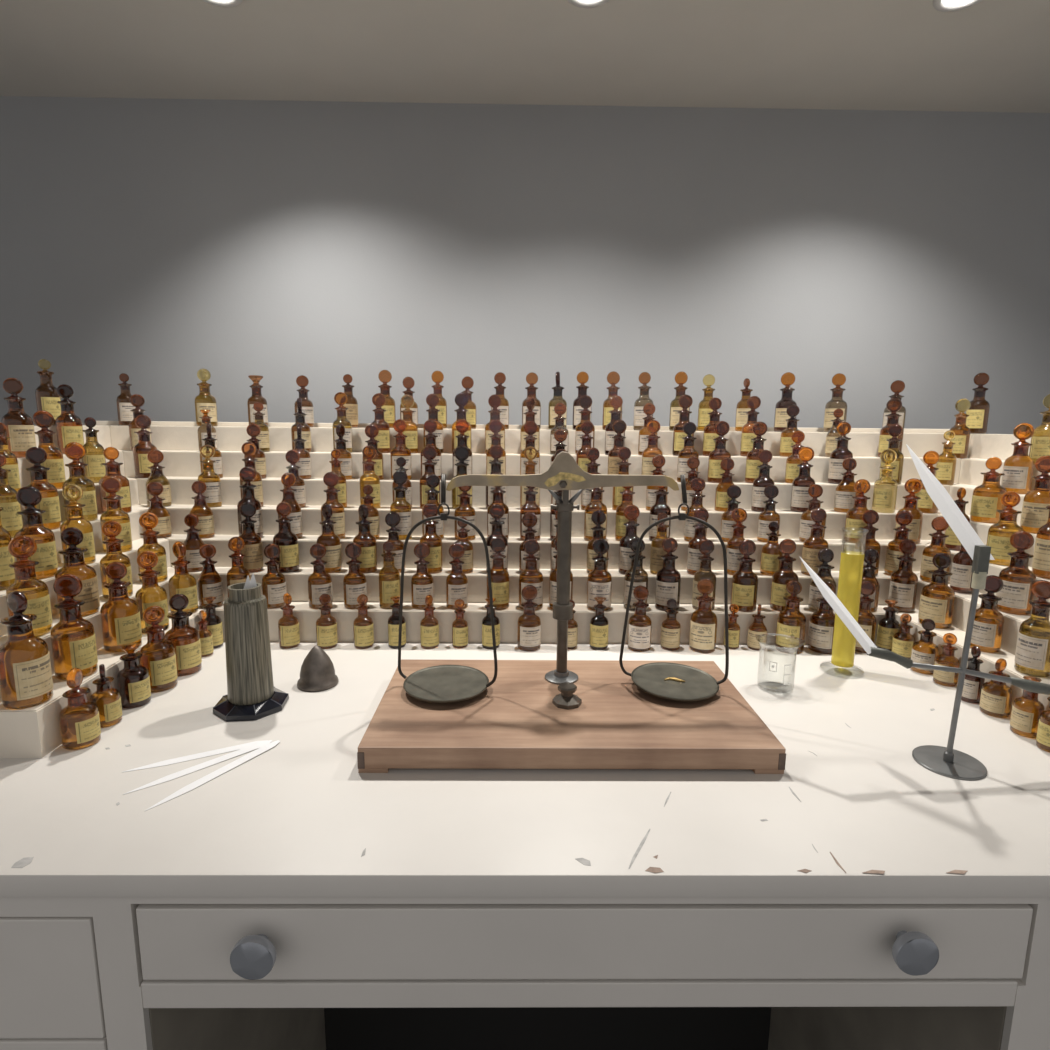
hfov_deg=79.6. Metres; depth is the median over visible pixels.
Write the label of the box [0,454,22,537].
bottle
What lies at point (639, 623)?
bottle
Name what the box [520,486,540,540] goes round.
bottle
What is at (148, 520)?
bottle
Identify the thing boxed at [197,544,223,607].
bottle
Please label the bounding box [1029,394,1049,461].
bottle
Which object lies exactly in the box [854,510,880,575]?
bottle
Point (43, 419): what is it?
bottle
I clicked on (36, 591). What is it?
bottle
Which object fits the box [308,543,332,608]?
bottle
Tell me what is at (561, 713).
balance scale
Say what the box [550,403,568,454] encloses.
bottle
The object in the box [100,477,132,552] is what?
bottle
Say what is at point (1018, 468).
bottle
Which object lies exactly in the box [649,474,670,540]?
bottle
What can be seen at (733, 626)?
bottle
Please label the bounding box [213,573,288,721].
container
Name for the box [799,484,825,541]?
bottle
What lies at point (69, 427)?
bottle
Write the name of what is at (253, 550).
bottle
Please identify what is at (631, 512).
bottle
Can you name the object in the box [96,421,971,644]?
shelf
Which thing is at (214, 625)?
bottle
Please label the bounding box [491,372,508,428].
bottle
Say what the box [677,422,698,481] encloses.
bottle
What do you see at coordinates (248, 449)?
bottle
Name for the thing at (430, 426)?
bottle
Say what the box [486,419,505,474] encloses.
bottle
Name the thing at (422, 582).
bottle
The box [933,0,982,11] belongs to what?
recessed light
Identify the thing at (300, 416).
bottle
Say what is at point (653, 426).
bottle
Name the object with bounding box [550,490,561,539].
bottle
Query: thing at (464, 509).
bottle
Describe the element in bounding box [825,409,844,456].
bottle
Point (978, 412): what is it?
bottle
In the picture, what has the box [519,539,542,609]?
bottle
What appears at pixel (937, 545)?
bottle
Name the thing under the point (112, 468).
bottle
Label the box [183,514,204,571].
bottle
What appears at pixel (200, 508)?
bottle
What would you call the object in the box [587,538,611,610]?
bottle
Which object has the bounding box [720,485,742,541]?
bottle
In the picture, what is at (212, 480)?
bottle
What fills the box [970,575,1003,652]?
bottle
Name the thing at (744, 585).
bottle
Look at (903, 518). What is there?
bottle
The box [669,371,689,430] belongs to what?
bottle
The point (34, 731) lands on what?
shelf
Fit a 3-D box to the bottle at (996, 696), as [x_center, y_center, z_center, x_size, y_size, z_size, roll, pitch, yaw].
[0.665,0.226,0.887,0.035,0.080,0.035,0,9,-1]
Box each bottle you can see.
[0,422,20,490]
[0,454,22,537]
[0,507,14,590]
[0,591,53,708]
[1,378,35,457]
[6,536,52,636]
[14,486,58,578]
[24,447,60,529]
[33,410,65,488]
[35,359,60,425]
[50,574,97,679]
[55,384,83,453]
[55,527,99,615]
[59,668,100,749]
[60,484,95,563]
[62,442,97,520]
[82,417,105,482]
[90,664,121,726]
[99,447,131,512]
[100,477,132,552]
[100,521,132,598]
[100,562,141,651]
[116,373,135,425]
[117,643,150,707]
[128,394,151,450]
[133,415,156,477]
[135,551,169,633]
[137,512,167,582]
[139,606,177,691]
[145,449,171,506]
[146,481,171,537]
[165,594,201,675]
[168,541,197,612]
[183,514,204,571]
[189,481,214,538]
[195,368,217,425]
[197,410,217,450]
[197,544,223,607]
[197,610,213,656]
[198,445,221,507]
[200,423,222,477]
[203,596,222,648]
[226,537,250,596]
[237,466,262,536]
[239,502,263,571]
[240,442,263,506]
[244,424,266,478]
[247,375,267,425]
[253,402,269,451]
[262,544,286,608]
[273,502,298,572]
[278,472,302,538]
[278,593,299,648]
[283,450,305,507]
[290,424,310,478]
[291,398,310,451]
[294,375,313,426]
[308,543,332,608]
[316,504,341,572]
[316,594,337,648]
[321,472,345,538]
[327,449,346,507]
[331,424,352,479]
[332,392,352,452]
[342,374,357,427]
[343,543,366,608]
[353,504,376,572]
[353,594,373,648]
[359,445,380,508]
[359,485,379,538]
[362,424,383,479]
[371,393,389,452]
[375,370,395,427]
[379,541,399,608]
[383,512,404,572]
[388,596,405,647]
[390,419,411,479]
[390,470,411,539]
[392,457,411,507]
[400,376,417,426]
[400,394,417,453]
[411,543,433,608]
[419,446,440,508]
[419,503,442,573]
[420,419,441,479]
[420,595,438,648]
[422,474,443,538]
[423,393,443,453]
[429,370,446,428]
[446,543,467,609]
[451,446,472,508]
[452,393,471,452]
[452,419,471,476]
[452,599,467,647]
[453,517,472,573]
[454,486,475,539]
[458,376,475,428]
[482,597,499,648]
[485,394,504,453]
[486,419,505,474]
[486,445,505,508]
[486,504,507,571]
[487,472,508,539]
[487,537,509,609]
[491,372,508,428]
[517,585,540,650]
[519,512,539,572]
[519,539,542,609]
[520,396,539,452]
[520,421,539,474]
[520,446,539,508]
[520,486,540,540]
[522,372,540,428]
[548,372,566,429]
[549,539,572,608]
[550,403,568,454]
[550,429,566,465]
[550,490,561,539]
[550,511,571,571]
[551,449,570,504]
[567,600,577,648]
[572,371,590,429]
[575,395,594,453]
[576,421,595,471]
[581,447,602,509]
[584,472,606,540]
[586,510,607,572]
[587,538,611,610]
[590,596,608,649]
[602,371,621,429]
[605,395,624,454]
[607,420,627,474]
[612,447,633,509]
[615,486,636,540]
[618,504,641,573]
[623,538,647,610]
[628,585,651,651]
[633,372,653,429]
[638,403,657,454]
[641,420,662,474]
[646,454,667,510]
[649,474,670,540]
[650,512,669,573]
[655,537,680,610]
[660,599,680,649]
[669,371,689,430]
[672,394,693,455]
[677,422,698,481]
[681,456,702,510]
[684,477,707,541]
[687,508,709,574]
[689,578,716,652]
[692,539,715,609]
[697,374,714,430]
[702,397,721,455]
[707,421,730,482]
[714,458,734,511]
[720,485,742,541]
[724,604,739,648]
[726,508,746,574]
[730,539,757,611]
[735,378,752,430]
[740,396,760,455]
[745,421,767,482]
[747,604,766,649]
[751,450,773,511]
[757,485,779,542]
[760,522,782,575]
[770,539,798,610]
[774,372,796,431]
[775,580,805,653]
[779,405,800,456]
[785,430,804,483]
[790,447,814,511]
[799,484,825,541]
[801,508,828,575]
[808,548,836,610]
[808,582,835,653]
[823,373,847,431]
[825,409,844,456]
[828,422,852,483]
[834,458,858,512]
[844,479,869,542]
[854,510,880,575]
[855,581,875,652]
[860,549,879,611]
[872,449,897,512]
[876,599,899,650]
[878,398,903,456]
[879,424,903,484]
[882,380,905,430]
[884,510,913,574]
[887,539,917,612]
[891,613,914,658]
[894,478,922,543]
[911,619,938,673]
[915,451,939,513]
[918,553,954,628]
[920,516,950,581]
[933,633,959,685]
[935,431,956,484]
[945,488,969,550]
[949,399,970,458]
[949,544,972,593]
[961,646,984,702]
[966,373,989,433]
[970,457,1006,522]
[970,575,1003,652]
[979,658,1012,717]
[986,491,1023,565]
[996,531,1035,614]
[1001,423,1034,493]
[1010,676,1044,737]
[1014,580,1049,676]
[1020,456,1049,533]
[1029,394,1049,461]
[1031,492,1049,578]
[1036,697,1049,751]
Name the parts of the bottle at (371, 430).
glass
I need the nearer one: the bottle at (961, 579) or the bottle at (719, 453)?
the bottle at (961, 579)
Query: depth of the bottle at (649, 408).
1.38 m
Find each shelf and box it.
[0,425,204,757]
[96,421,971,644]
[896,434,1049,713]
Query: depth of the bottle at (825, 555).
1.16 m
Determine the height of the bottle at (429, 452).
0.129 m
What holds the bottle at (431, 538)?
on the shelf at (177, 441)
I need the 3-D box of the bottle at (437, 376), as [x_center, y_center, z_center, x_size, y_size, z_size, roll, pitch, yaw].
[-0.198,-0.285,1.431,0.041,0.129,0.041,0,9,-1]
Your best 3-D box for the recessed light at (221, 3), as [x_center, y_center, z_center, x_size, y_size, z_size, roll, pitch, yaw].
[-0.537,-0.927,1.092,0.088,0.006,0.088,0,9,-1]
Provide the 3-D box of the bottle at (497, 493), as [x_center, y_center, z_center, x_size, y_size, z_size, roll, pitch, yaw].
[-0.054,-0.038,1.252,0.044,0.134,0.044,0,9,-1]
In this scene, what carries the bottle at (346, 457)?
on the shelf at (177, 441)
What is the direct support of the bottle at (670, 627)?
on the desk
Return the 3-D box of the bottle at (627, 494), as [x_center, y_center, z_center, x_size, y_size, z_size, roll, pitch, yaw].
[0.203,-0.034,1.256,0.043,0.131,0.044,0,9,-1]
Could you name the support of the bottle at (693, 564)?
on the shelf at (177, 441)
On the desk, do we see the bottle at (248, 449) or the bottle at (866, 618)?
the bottle at (866, 618)
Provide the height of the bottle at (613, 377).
0.132 m
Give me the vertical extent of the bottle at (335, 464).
0.120 m
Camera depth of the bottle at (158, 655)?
0.93 m
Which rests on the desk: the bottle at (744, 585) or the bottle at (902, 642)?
the bottle at (902, 642)
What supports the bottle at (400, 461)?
on the shelf at (177, 441)
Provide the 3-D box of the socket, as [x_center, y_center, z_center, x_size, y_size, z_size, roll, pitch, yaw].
[0.509,0.278,0.757,0.010,0.012,0.010,0,9,-1]
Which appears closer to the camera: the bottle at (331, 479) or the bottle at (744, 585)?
the bottle at (744, 585)
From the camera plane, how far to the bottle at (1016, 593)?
0.97 m
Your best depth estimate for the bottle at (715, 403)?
1.38 m
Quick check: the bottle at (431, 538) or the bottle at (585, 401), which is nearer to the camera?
the bottle at (431, 538)
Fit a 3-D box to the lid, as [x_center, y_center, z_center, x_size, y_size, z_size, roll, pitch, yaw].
[-0.318,0.214,0.963,0.061,0.062,0.061,0,9,-1]
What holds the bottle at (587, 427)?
on the shelf at (177, 441)
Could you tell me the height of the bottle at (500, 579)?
0.133 m
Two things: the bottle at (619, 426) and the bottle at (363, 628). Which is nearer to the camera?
the bottle at (363, 628)
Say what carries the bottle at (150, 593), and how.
on the shelf at (34, 731)
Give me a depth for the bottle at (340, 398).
1.37 m
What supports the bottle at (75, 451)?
on the shelf at (34, 731)
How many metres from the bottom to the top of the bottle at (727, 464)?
0.110 m
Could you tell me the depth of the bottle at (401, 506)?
1.24 m
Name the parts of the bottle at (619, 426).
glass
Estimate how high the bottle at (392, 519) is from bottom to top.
0.116 m
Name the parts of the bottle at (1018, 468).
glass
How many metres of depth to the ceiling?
1.27 m
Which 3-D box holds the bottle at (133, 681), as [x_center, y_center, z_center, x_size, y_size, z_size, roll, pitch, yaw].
[-0.555,0.211,0.891,0.039,0.086,0.039,0,9,-1]
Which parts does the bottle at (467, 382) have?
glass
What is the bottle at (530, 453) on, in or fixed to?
on the shelf at (177, 441)
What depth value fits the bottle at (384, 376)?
1.42 m
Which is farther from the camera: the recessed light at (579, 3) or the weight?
the recessed light at (579, 3)
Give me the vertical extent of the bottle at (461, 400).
0.132 m
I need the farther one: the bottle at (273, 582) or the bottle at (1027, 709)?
the bottle at (273, 582)
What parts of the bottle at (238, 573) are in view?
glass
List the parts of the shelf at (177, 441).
rail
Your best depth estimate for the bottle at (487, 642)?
1.12 m
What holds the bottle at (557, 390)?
on the shelf at (177, 441)
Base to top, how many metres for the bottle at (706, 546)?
0.131 m
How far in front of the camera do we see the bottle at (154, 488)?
1.24 m
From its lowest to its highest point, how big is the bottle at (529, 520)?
0.117 m
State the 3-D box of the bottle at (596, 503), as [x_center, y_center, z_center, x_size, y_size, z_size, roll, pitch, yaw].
[0.141,-0.037,1.254,0.046,0.136,0.046,0,9,-1]
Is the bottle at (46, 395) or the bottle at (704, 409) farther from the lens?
the bottle at (704, 409)
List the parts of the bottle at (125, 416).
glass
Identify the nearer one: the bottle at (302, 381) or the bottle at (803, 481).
the bottle at (803, 481)
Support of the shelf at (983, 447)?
on the desk
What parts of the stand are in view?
blotter strip, plate, blotter strip, cross arm, rod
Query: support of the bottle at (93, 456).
on the shelf at (34, 731)
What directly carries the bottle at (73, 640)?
on the shelf at (34, 731)
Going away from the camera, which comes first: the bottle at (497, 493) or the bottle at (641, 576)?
the bottle at (641, 576)
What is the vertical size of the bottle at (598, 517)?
0.122 m
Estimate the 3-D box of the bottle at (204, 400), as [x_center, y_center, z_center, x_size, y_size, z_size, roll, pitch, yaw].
[-0.723,-0.288,1.424,0.045,0.128,0.045,0,9,-1]
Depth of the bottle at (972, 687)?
0.92 m
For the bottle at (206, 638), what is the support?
on the desk
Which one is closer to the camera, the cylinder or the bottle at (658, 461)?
the cylinder
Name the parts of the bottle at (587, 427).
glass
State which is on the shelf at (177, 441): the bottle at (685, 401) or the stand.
the bottle at (685, 401)
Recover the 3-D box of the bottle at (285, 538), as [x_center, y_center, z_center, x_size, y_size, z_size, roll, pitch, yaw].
[-0.457,0.022,1.202,0.046,0.133,0.046,0,9,-1]
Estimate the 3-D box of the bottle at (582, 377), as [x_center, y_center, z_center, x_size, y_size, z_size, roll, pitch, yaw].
[0.131,-0.283,1.435,0.042,0.131,0.043,0,9,-1]
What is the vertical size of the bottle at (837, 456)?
0.132 m
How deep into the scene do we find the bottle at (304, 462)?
1.33 m
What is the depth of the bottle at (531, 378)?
1.42 m
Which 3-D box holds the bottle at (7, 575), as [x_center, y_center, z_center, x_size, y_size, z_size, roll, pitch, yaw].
[-0.719,0.020,0.855,0.035,0.136,0.034,0,9,-1]
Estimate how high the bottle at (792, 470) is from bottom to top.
0.112 m
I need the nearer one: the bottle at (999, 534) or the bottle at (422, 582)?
the bottle at (999, 534)
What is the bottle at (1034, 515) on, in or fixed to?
on the shelf at (983, 447)
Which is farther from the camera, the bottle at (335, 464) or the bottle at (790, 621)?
the bottle at (335, 464)
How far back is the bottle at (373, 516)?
1.24 m
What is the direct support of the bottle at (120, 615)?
on the shelf at (34, 731)
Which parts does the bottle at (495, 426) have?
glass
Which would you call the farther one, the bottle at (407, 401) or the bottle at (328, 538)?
the bottle at (407, 401)
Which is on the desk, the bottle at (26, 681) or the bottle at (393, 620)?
the bottle at (393, 620)
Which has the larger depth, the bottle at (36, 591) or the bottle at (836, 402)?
the bottle at (836, 402)
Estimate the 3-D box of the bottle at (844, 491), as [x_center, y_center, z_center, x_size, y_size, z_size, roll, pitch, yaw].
[0.670,-0.084,1.308,0.045,0.112,0.045,0,9,-1]
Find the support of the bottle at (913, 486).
on the shelf at (177, 441)
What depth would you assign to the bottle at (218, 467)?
1.33 m
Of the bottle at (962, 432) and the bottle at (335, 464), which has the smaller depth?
the bottle at (335, 464)
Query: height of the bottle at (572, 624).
0.088 m
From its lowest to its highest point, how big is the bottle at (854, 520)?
0.127 m
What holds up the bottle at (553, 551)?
on the shelf at (177, 441)
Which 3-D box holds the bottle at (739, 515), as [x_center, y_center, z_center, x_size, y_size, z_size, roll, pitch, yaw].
[0.410,0.031,1.213,0.040,0.128,0.040,0,9,-1]
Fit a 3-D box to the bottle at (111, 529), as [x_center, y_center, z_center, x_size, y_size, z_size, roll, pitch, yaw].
[-0.663,0.054,1.018,0.042,0.125,0.042,0,9,-1]
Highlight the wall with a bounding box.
[0,96,1049,433]
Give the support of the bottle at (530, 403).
on the shelf at (177, 441)
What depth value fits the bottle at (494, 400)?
1.38 m
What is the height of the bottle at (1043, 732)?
0.087 m
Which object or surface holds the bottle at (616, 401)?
on the shelf at (177, 441)
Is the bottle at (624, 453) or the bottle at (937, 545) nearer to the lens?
the bottle at (937, 545)
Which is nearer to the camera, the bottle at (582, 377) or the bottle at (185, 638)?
the bottle at (185, 638)
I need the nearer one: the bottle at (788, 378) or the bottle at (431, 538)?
the bottle at (431, 538)
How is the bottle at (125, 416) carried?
on the shelf at (177, 441)
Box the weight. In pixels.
[664,677,684,681]
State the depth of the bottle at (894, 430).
1.34 m
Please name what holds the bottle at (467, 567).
on the shelf at (177, 441)
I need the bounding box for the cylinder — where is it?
[820,527,868,678]
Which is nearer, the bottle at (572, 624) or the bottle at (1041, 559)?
the bottle at (1041, 559)
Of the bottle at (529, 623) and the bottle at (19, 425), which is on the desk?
the bottle at (529, 623)
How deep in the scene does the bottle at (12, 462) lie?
1.00 m
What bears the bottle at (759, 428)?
on the shelf at (177, 441)
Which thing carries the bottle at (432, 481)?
on the shelf at (177, 441)
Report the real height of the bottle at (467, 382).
0.117 m
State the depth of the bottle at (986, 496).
1.18 m
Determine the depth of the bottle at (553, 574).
1.15 m
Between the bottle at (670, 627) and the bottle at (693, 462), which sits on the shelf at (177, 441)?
the bottle at (693, 462)
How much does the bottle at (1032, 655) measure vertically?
0.133 m
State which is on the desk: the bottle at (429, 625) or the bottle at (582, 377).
the bottle at (429, 625)
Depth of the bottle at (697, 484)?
1.25 m
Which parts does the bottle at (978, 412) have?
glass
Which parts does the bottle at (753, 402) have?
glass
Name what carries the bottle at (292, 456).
on the shelf at (177, 441)
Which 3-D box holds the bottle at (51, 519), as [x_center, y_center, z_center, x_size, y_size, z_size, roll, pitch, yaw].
[-0.778,-0.059,1.011,0.045,0.132,0.045,0,9,-1]
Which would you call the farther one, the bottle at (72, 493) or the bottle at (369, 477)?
the bottle at (369, 477)
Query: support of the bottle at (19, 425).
on the shelf at (34, 731)
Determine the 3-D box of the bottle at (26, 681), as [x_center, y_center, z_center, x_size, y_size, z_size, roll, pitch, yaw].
[-0.602,0.146,0.755,0.049,0.138,0.049,0,9,-1]
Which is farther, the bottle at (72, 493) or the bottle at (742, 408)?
the bottle at (742, 408)
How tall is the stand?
0.376 m
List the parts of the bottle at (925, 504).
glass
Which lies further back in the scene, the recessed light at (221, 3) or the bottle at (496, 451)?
the bottle at (496, 451)
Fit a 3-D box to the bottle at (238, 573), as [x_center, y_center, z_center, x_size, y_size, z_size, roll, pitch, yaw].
[-0.526,0.085,1.156,0.040,0.130,0.040,0,9,-1]
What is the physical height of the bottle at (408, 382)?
0.115 m
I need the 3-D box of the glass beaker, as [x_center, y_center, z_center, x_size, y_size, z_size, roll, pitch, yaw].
[0.389,0.213,0.964,0.072,0.077,0.064,0,9,-1]
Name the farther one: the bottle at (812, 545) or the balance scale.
the bottle at (812, 545)
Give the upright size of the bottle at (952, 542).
0.118 m
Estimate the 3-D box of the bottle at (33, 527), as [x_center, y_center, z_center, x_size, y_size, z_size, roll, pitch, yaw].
[-0.719,0.010,0.923,0.048,0.134,0.048,0,9,-1]
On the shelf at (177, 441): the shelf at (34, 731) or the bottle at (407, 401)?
the bottle at (407, 401)
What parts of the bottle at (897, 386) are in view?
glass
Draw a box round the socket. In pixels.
[943,750,953,762]
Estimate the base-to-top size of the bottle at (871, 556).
0.116 m
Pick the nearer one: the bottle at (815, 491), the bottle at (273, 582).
the bottle at (273, 582)
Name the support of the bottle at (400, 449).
on the shelf at (177, 441)
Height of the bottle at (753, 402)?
0.132 m
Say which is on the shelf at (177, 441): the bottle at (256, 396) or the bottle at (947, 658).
the bottle at (256, 396)
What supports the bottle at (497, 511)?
on the shelf at (177, 441)
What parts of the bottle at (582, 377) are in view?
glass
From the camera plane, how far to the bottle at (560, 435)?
1.33 m
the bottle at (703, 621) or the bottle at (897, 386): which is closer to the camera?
the bottle at (703, 621)
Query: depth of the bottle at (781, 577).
1.16 m
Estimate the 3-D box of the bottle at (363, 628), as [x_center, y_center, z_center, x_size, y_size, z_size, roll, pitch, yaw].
[-0.289,0.170,1.126,0.035,0.096,0.035,-4,10,-25]
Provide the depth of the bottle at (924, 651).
1.03 m
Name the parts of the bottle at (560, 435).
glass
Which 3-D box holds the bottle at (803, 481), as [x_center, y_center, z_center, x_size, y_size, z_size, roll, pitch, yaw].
[0.578,-0.095,1.305,0.045,0.134,0.045,0,9,-1]
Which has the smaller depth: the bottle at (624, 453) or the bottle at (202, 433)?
the bottle at (624, 453)
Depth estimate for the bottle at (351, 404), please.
1.42 m
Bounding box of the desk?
[0,641,1049,1049]
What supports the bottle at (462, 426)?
on the shelf at (177, 441)
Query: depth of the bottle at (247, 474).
1.23 m
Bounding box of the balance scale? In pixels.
[357,452,785,773]
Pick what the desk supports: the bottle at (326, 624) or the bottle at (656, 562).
the bottle at (326, 624)
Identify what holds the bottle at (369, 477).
on the shelf at (177, 441)
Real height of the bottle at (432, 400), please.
0.130 m
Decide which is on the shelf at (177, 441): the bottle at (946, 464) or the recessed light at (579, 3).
the bottle at (946, 464)
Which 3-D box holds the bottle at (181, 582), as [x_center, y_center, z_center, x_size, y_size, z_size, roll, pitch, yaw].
[-0.606,0.092,1.113,0.044,0.128,0.044,0,9,-1]
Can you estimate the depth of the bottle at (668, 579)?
1.15 m
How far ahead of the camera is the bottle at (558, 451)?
1.29 m
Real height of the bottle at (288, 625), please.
0.097 m
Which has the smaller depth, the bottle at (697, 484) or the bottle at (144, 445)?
the bottle at (697, 484)
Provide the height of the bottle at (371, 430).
0.117 m
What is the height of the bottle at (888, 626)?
0.090 m
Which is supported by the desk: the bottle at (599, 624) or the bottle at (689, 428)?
the bottle at (599, 624)
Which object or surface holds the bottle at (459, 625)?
on the desk
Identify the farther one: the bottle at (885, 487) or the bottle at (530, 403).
the bottle at (530, 403)
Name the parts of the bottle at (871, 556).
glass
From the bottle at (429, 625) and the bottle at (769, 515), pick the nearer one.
the bottle at (429, 625)
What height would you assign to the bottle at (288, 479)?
0.130 m
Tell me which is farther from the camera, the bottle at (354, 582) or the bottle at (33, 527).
the bottle at (354, 582)
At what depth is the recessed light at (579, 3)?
1.11 m
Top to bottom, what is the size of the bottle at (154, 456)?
0.116 m
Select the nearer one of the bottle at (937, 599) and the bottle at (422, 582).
the bottle at (937, 599)
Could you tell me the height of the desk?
0.762 m
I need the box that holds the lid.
[297,645,338,691]
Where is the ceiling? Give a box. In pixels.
[0,0,1049,112]
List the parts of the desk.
door rail, cabinet door, door, post, blotter strip, blotter strip, blotter strip, knob, rail, panel, rail, drawer, knob, post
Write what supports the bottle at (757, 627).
on the desk
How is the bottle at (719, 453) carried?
on the shelf at (177, 441)
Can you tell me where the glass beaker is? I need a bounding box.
[756,633,805,694]
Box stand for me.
[799,444,1049,780]
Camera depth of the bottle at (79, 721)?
0.77 m
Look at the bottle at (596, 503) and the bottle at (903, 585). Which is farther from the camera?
the bottle at (596, 503)
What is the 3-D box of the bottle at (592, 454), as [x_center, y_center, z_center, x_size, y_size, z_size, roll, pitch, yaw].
[0.139,-0.096,1.300,0.045,0.129,0.046,0,9,-1]
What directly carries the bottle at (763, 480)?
on the shelf at (177, 441)
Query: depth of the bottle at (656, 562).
1.20 m
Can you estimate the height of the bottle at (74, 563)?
0.129 m
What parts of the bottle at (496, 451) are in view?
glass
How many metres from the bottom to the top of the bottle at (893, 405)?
0.130 m
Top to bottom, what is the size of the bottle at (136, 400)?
0.122 m
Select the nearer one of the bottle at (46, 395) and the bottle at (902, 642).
the bottle at (902, 642)
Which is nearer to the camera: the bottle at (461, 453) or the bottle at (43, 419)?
the bottle at (43, 419)
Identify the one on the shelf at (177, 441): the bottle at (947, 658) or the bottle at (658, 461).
the bottle at (658, 461)
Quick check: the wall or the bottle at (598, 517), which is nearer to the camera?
the bottle at (598, 517)
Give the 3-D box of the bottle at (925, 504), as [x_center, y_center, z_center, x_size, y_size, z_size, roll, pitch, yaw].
[0.838,-0.090,1.309,0.046,0.128,0.046,0,9,-1]
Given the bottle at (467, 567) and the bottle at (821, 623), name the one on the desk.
the bottle at (821, 623)
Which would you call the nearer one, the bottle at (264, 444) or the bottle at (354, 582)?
the bottle at (354, 582)
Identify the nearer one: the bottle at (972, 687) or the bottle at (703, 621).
the bottle at (972, 687)
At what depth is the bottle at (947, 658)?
0.98 m
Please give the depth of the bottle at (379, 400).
1.37 m
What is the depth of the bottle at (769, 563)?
1.21 m
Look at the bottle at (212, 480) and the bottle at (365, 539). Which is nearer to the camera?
the bottle at (365, 539)
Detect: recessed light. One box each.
[202,0,242,6]
[567,0,609,7]
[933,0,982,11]
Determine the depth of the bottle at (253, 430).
1.33 m
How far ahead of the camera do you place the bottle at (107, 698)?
0.83 m
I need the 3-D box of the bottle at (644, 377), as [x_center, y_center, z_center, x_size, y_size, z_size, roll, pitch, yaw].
[0.272,-0.282,1.437,0.044,0.131,0.044,0,9,-1]
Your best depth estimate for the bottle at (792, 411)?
1.39 m
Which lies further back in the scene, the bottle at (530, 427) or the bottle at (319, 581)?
the bottle at (530, 427)
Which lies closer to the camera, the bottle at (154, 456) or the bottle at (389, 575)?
the bottle at (389, 575)
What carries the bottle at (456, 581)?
on the shelf at (177, 441)

